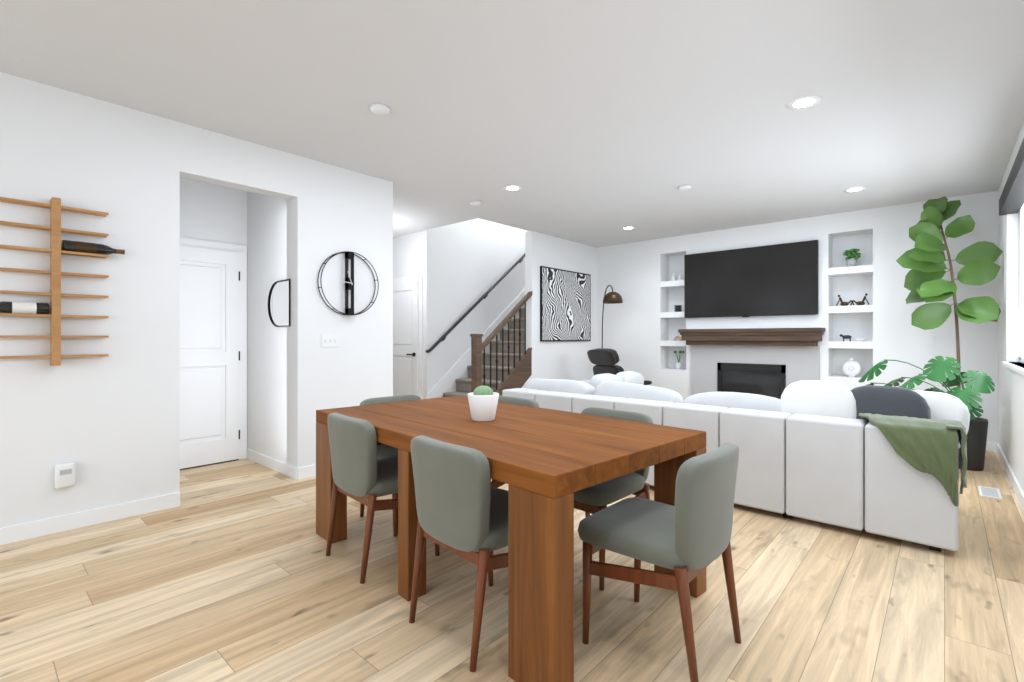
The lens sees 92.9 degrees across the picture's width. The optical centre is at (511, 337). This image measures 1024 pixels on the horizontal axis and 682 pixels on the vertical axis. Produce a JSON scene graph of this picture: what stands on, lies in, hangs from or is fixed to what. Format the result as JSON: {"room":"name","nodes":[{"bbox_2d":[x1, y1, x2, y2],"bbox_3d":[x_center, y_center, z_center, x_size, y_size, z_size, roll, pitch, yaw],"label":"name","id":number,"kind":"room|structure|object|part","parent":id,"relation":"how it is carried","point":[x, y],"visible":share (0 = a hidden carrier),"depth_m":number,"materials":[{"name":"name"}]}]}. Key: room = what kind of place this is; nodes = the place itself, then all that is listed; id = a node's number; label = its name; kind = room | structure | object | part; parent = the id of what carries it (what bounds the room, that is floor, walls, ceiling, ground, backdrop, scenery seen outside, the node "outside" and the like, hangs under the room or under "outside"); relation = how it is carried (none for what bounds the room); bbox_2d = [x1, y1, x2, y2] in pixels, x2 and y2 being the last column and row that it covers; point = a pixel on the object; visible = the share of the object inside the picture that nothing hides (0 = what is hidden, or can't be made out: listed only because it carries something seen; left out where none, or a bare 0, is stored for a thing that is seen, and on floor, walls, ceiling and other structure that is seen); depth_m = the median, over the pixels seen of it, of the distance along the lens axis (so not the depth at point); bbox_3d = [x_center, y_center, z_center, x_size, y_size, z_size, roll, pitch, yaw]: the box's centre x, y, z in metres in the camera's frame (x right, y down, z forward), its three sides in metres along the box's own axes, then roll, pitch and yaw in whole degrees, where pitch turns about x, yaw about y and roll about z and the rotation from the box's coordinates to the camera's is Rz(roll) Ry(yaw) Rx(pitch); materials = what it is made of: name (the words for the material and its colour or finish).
{"room":"living room","nodes":[
{"label":"living room","id":0,"kind":"room"},
{"bbox_2d":[0,72,392,527],"bbox_3d":[-4.926,-0.170,3.257,3.510,2.740,7.320,0,0,42],"label":"wall","id":1,"kind":"structure","parent":0,"point":[155,187],"depth_m":3.34,"materials":[{"name":"white paint"}]},
{"bbox_2d":[0,197,124,365],"bbox_3d":[-2.776,-0.335,2.957,0.099,1.010,0.664,0,0,42],"label":"wine rack","id":2,"kind":"object","parent":1,"relation":"attached to","point":[55,294],"visible":1,"depth_m":2.92,"materials":[{"name":"brown wood"}]},
{"bbox_2d":[55,462,75,488],"bbox_3d":[-2.766,0.854,3.012,0.042,0.148,0.095,0,0,42],"label":"detector","id":3,"kind":"object","parent":1,"relation":"attached to","point":[65,474],"visible":1,"depth_m":3.00,"materials":[{"name":"white plastic"}]},
{"bbox_2d":[0,492,179,544],"bbox_3d":[-4.207,1.153,1.413,0.014,0.095,5.520,0,0,42],"label":"baseboard","id":4,"kind":"structure","parent":1,"relation":"attached to","point":[24,531],"depth_m":3.09,"materials":[{"name":"white wood"}]},
{"bbox_2d":[180,237,246,469],"bbox_3d":[-2.953,0.145,4.467,0.049,2.109,0.968,0,0,42],"label":"door","id":5,"kind":"structure","parent":1,"relation":"attached to","point":[213,352],"depth_m":4.59,"materials":[{"name":"white wood"}]},
{"bbox_2d":[246,448,299,479],"bbox_3d":[-2.227,1.153,4.474,1.124,0.095,0.014,0,0,42],"label":"baseboard","id":6,"kind":"structure","parent":1,"relation":"attached to","point":[293,472],"depth_m":4.39,"materials":[{"name":"white"}]},
{"bbox_2d":[268,279,289,326],"bbox_3d":[-2.083,-0.300,4.339,0.450,0.410,0.012,0,0,42],"label":"mirror","id":7,"kind":"object","parent":1,"relation":"attached to","point":[279,304],"visible":0.98,"depth_m":4.33,"materials":[{"name":"black mirror"}]},
{"bbox_2d":[300,464,315,478],"bbox_3d":[-1.481,1.153,4.478,0.014,0.095,0.944,0,0,42],"label":"baseboard","id":8,"kind":"structure","parent":1,"relation":"attached to","point":[307,471],"depth_m":4.16,"materials":[{"name":"white wood"}]},
{"bbox_2d":[321,334,338,346],"bbox_3d":[-1.615,0.030,4.327,0.016,0.116,0.170,0,0,42],"label":"light switch","id":9,"kind":"object","parent":1,"relation":"attached to","point":[329,340],"visible":1,"depth_m":4.32,"materials":[{"name":"white plastic"}]},
{"bbox_2d":[317,251,378,314],"bbox_3d":[-1.478,-0.490,4.429,0.085,0.579,0.579,0,0,42],"label":"clock","id":10,"kind":"object","parent":1,"relation":"attached to","point":[349,282],"visible":1,"depth_m":4.41,"materials":[{"name":"black metal"}]},
{"bbox_2d":[393,233,412,277],"bbox_3d":[-2.055,-1.500,7.816,2.040,5.400,0.150,0,0,42],"label":"wall","id":11,"kind":"structure","parent":0,"point":[402,245],"depth_m":7.35,"materials":[{"name":"white paint"}]},
{"bbox_2d":[393,274,422,398],"bbox_3d":[-1.680,0.145,7.312,0.968,2.109,0.105,0,0,42],"label":"door","id":12,"kind":"structure","parent":11,"relation":"attached to","point":[407,335],"depth_m":7.20,"materials":[{"name":"white wood"}]},
{"bbox_2d":[413,220,468,398],"bbox_3d":[0.266,-1.500,8.763,0.150,5.400,4.850,0,0,42],"label":"wall","id":13,"kind":"structure","parent":0,"point":[463,267],"depth_m":7.21,"materials":[{"name":"white paint"}]},
{"bbox_2d":[425,253,524,352],"bbox_3d":[-0.409,-0.718,7.818,0.098,1.880,2.406,0,0,42],"label":"handrail","id":14,"kind":"object","parent":13,"relation":"attached to","point":[485,295],"visible":0.83,"depth_m":7.57,"materials":[{"name":"grey"}]},
{"bbox_2d":[469,218,526,365],"bbox_3d":[1.144,-1.500,7.982,0.100,5.400,4.850,0,0,42],"label":"wall","id":15,"kind":"structure","parent":0,"point":[494,247],"depth_m":7.99,"materials":[{"name":"white paint"}]},
{"bbox_2d":[0,451,1023,681],"bbox_3d":[-0.954,1.250,4.194,9.000,0.100,14.000,0,0,42],"label":"floor","id":16,"kind":"structure","parent":0,"point":[231,571],"depth_m":2.19,"materials":[{"name":"brown wood"}]},
{"bbox_2d":[428,289,524,398],"bbox_3d":[0.585,-0.535,8.219,1.050,3.470,4.220,0,0,42],"label":"stair","id":17,"kind":"structure","parent":16,"relation":"on","point":[448,380],"depth_m":7.46,"materials":[{"name":"carpet"}]},
{"bbox_2d":[470,291,531,395],"bbox_3d":[-0.111,0.331,6.609,0.124,2.006,1.152,0,0,42],"label":"stair railing","id":18,"kind":"object","parent":17,"relation":"attached to","point":[519,374],"visible":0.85,"depth_m":6.59,"materials":[{"name":"brown wood"}]},
{"bbox_2d":[316,386,740,681],"bbox_3d":[-0.063,0.731,2.574,1.300,0.942,2.354,0,0,-43],"label":"dining set","id":19,"kind":"object","parent":16,"relation":"on","point":[433,466],"visible":1,"depth_m":1.89,"materials":[{"name":"brown wood"}]},
{"bbox_2d":[467,386,499,421],"bbox_3d":[-0.155,0.352,2.627,0.172,0.185,0.172,0,0,-43],"label":"cactus pot","id":20,"kind":"object","parent":19,"relation":"on","point":[483,402],"depth_m":2.57,"materials":[{"name":"white ceramic"}]},
{"bbox_2d":[602,285,622,347],"bbox_3d":[1.512,0.189,7.709,0.303,2.022,0.743,0,0,-10],"label":"floor lamp","id":21,"kind":"object","parent":16,"relation":"on","point":[612,297],"visible":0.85,"depth_m":7.42,"materials":[{"name":"black metal"}]},
{"bbox_2d":[587,348,651,384],"bbox_3d":[1.579,0.677,7.084,0.835,1.045,0.770,0,0,-28],"label":"lounge chair","id":22,"kind":"object","parent":16,"relation":"on","point":[604,360],"visible":0.42,"depth_m":6.84,"materials":[{"name":"black leather"}]},
{"bbox_2d":[502,371,969,551],"bbox_3d":[1.865,0.751,4.491,3.418,0.898,2.202,0,0,42],"label":"sofa","id":23,"kind":"object","parent":16,"relation":"on","point":[880,460],"visible":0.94,"depth_m":3.08,"materials":[{"name":"fabric"}]},
{"bbox_2d":[858,412,967,506],"bbox_3d":[2.362,0.696,2.890,0.491,0.449,0.470,0,0,42],"label":"throw","id":24,"kind":"object","parent":23,"relation":"on","point":[904,457],"depth_m":2.74,"materials":[{"name":"green fabric"}]},
{"bbox_2d":[858,356,994,470],"bbox_3d":[3.866,0.683,4.653,1.058,1.034,0.990,0,0,42],"label":"monstera","id":25,"kind":"object","parent":16,"relation":"on","point":[940,366],"visible":0.6,"depth_m":4.35,"materials":[{"name":"green plant"}]},
{"bbox_2d":[896,196,1002,388],"bbox_3d":[4.402,-0.120,4.928,0.802,2.640,0.637,0,0,42],"label":"fiddle leaf fig","id":26,"kind":"object","parent":16,"relation":"on","point":[924,259],"visible":0.83,"depth_m":4.91,"materials":[{"name":"green plant"}]},
{"bbox_2d":[978,486,1001,498],"bbox_3d":[3.690,1.196,3.758,0.120,0.008,0.320,0,0,42],"label":"floor air vent","id":27,"kind":"object","parent":16,"relation":"in","point":[989,492],"visible":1,"depth_m":3.74,"materials":[{"name":"white metal"}]},
{"bbox_2d":[0,0,1023,247],"bbox_3d":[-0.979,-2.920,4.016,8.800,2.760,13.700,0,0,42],"label":"ceiling","id":28,"kind":"structure","parent":0,"point":[596,122],"depth_m":3.06,"materials":[{"name":"white paint"}]},
{"bbox_2d":[370,103,389,115],"bbox_3d":[-0.885,-1.524,3.263,0.131,0.032,0.131,0,0,-3],"label":"smoke detector","id":29,"kind":"object","parent":28,"relation":"attached to","point":[379,109],"depth_m":3.23,"materials":[{"name":"white plastic"}]},
{"bbox_2d":[470,201,480,205],"bbox_3d":[-0.417,-1.524,5.550,0.131,0.032,0.131,0,0,-3],"label":"smoke detector","id":30,"kind":"object","parent":28,"relation":"attached to","point":[473,203],"depth_m":5.51,"materials":[{"name":"white plastic"}]},
{"bbox_2d":[503,185,521,190],"bbox_3d":[0.004,-1.538,5.015,0.199,0.004,0.199,0,0,-3],"label":"recessed light","id":31,"kind":"object","parent":28,"relation":"in","point":[509,187],"depth_m":5.02,"materials":[{"name":"white"}]},
{"bbox_2d":[621,227,635,229],"bbox_3d":[1.639,-1.538,6.853,0.199,0.004,0.199,0,0,-3],"label":"recessed light","id":32,"kind":"object","parent":28,"relation":"in","point":[623,228],"depth_m":6.87,"materials":[{"name":"white"}]},
{"bbox_2d":[678,184,691,190],"bbox_3d":[1.764,-1.524,4.962,0.131,0.032,0.131,0,0,-3],"label":"recessed light","id":33,"kind":"object","parent":28,"relation":"attached to","point":[686,187],"depth_m":4.93,"materials":[{"name":"white plastic"}]},
{"bbox_2d":[787,95,821,109],"bbox_3d":[1.917,-1.538,3.193,0.199,0.004,0.199,0,0,-3],"label":"recessed light","id":34,"kind":"object","parent":28,"relation":"in","point":[805,102],"depth_m":3.19,"materials":[{"name":"white"}]},
{"bbox_2d":[843,187,865,192],"bbox_3d":[3.571,-1.538,5.068,0.199,0.004,0.199,0,0,-3],"label":"recessed light","id":35,"kind":"object","parent":28,"relation":"in","point":[855,189],"depth_m":5.06,"materials":[{"name":"white"}]},
{"bbox_2d":[525,231,596,380],"bbox_3d":[1.437,-0.170,8.377,0.153,2.740,3.570,0,0,42],"label":"wall","id":36,"kind":"structure","parent":0,"point":[568,360],"depth_m":7.51,"materials":[{"name":"white paint"}]},
{"bbox_3d":[0.865,-0.495,7.642,0.031,1.110,1.330,0,0,42],"label":"framed artwork","id":37,"kind":"part","parent":36,"relation":"part of"},
{"bbox_2d":[597,191,997,442],"bbox_3d":[3.455,-0.170,6.804,5.020,2.740,0.360,0,0,42],"label":"wall","id":38,"kind":"structure","parent":0,"point":[863,317],"depth_m":6.14,"materials":[{"name":"white paint"}]},
{"bbox_2d":[678,328,824,345],"bbox_3d":[3.195,-0.005,6.639,1.810,0.230,0.228,0,0,42],"label":"mantel shelf","id":39,"kind":"object","parent":38,"relation":"attached to","point":[779,336],"visible":1,"depth_m":6.49,"materials":[{"name":"brown wood"}]},
{"bbox_2d":[684,240,818,317],"bbox_3d":[3.231,-0.754,6.709,1.710,0.952,0.076,0,0,42],"label":"tv","id":40,"kind":"object","parent":38,"relation":"attached to","point":[775,280],"visible":1,"depth_m":6.60,"materials":[{"name":"black"}]},
{"bbox_2d":[691,345,819,398],"bbox_3d":[3.273,0.655,6.690,1.640,1.090,0.048,0,0,42],"label":"fireplace","id":41,"kind":"object","parent":38,"relation":"attached to","point":[773,371],"visible":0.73,"depth_m":6.67,"materials":[{"name":"paint"}]},
{"bbox_2d":[986,442,991,450],"bbox_3d":[3.260,1.153,6.727,4.830,0.095,0.014,0,0,42],"label":"baseboard","id":42,"kind":"structure","parent":38,"relation":"attached to","point":[988,444],"depth_m":5.14,"materials":[{"name":"white"}]},
{"bbox_2d":[998,121,1023,492],"bbox_3d":[1.387,-0.170,0.814,0.150,2.740,12.060,0,0,42],"label":"wall","id":43,"kind":"structure","parent":0,"point":[1011,412],"depth_m":4.36,"materials":[{"name":"white paint"}]},
{"bbox_2d":[992,442,1023,511],"bbox_3d":[1.206,1.153,0.734,0.014,0.095,11.700,0,0,42],"label":"baseboard","id":44,"kind":"structure","parent":43,"relation":"attached to","point":[996,447],"depth_m":4.04,"materials":[{"name":"white"}]},
{"bbox_2d":[999,138,1023,215],"bbox_3d":[3.827,-1.180,3.656,0.120,0.140,1.990,0,0,42],"label":"window blind","id":45,"kind":"object","parent":43,"relation":"attached to","point":[1011,200],"visible":0.88,"depth_m":3.73,"materials":[{"name":"grey fabric"}]},
{"bbox_2d":[1002,204,1023,374],"bbox_3d":[3.857,-0.490,3.629,0.160,1.480,2.010,0,0,42],"label":"window","id":46,"kind":"structure","parent":43,"relation":"in","point":[1018,368],"depth_m":4.29,"materials":[{"name":"white"}]}
]}

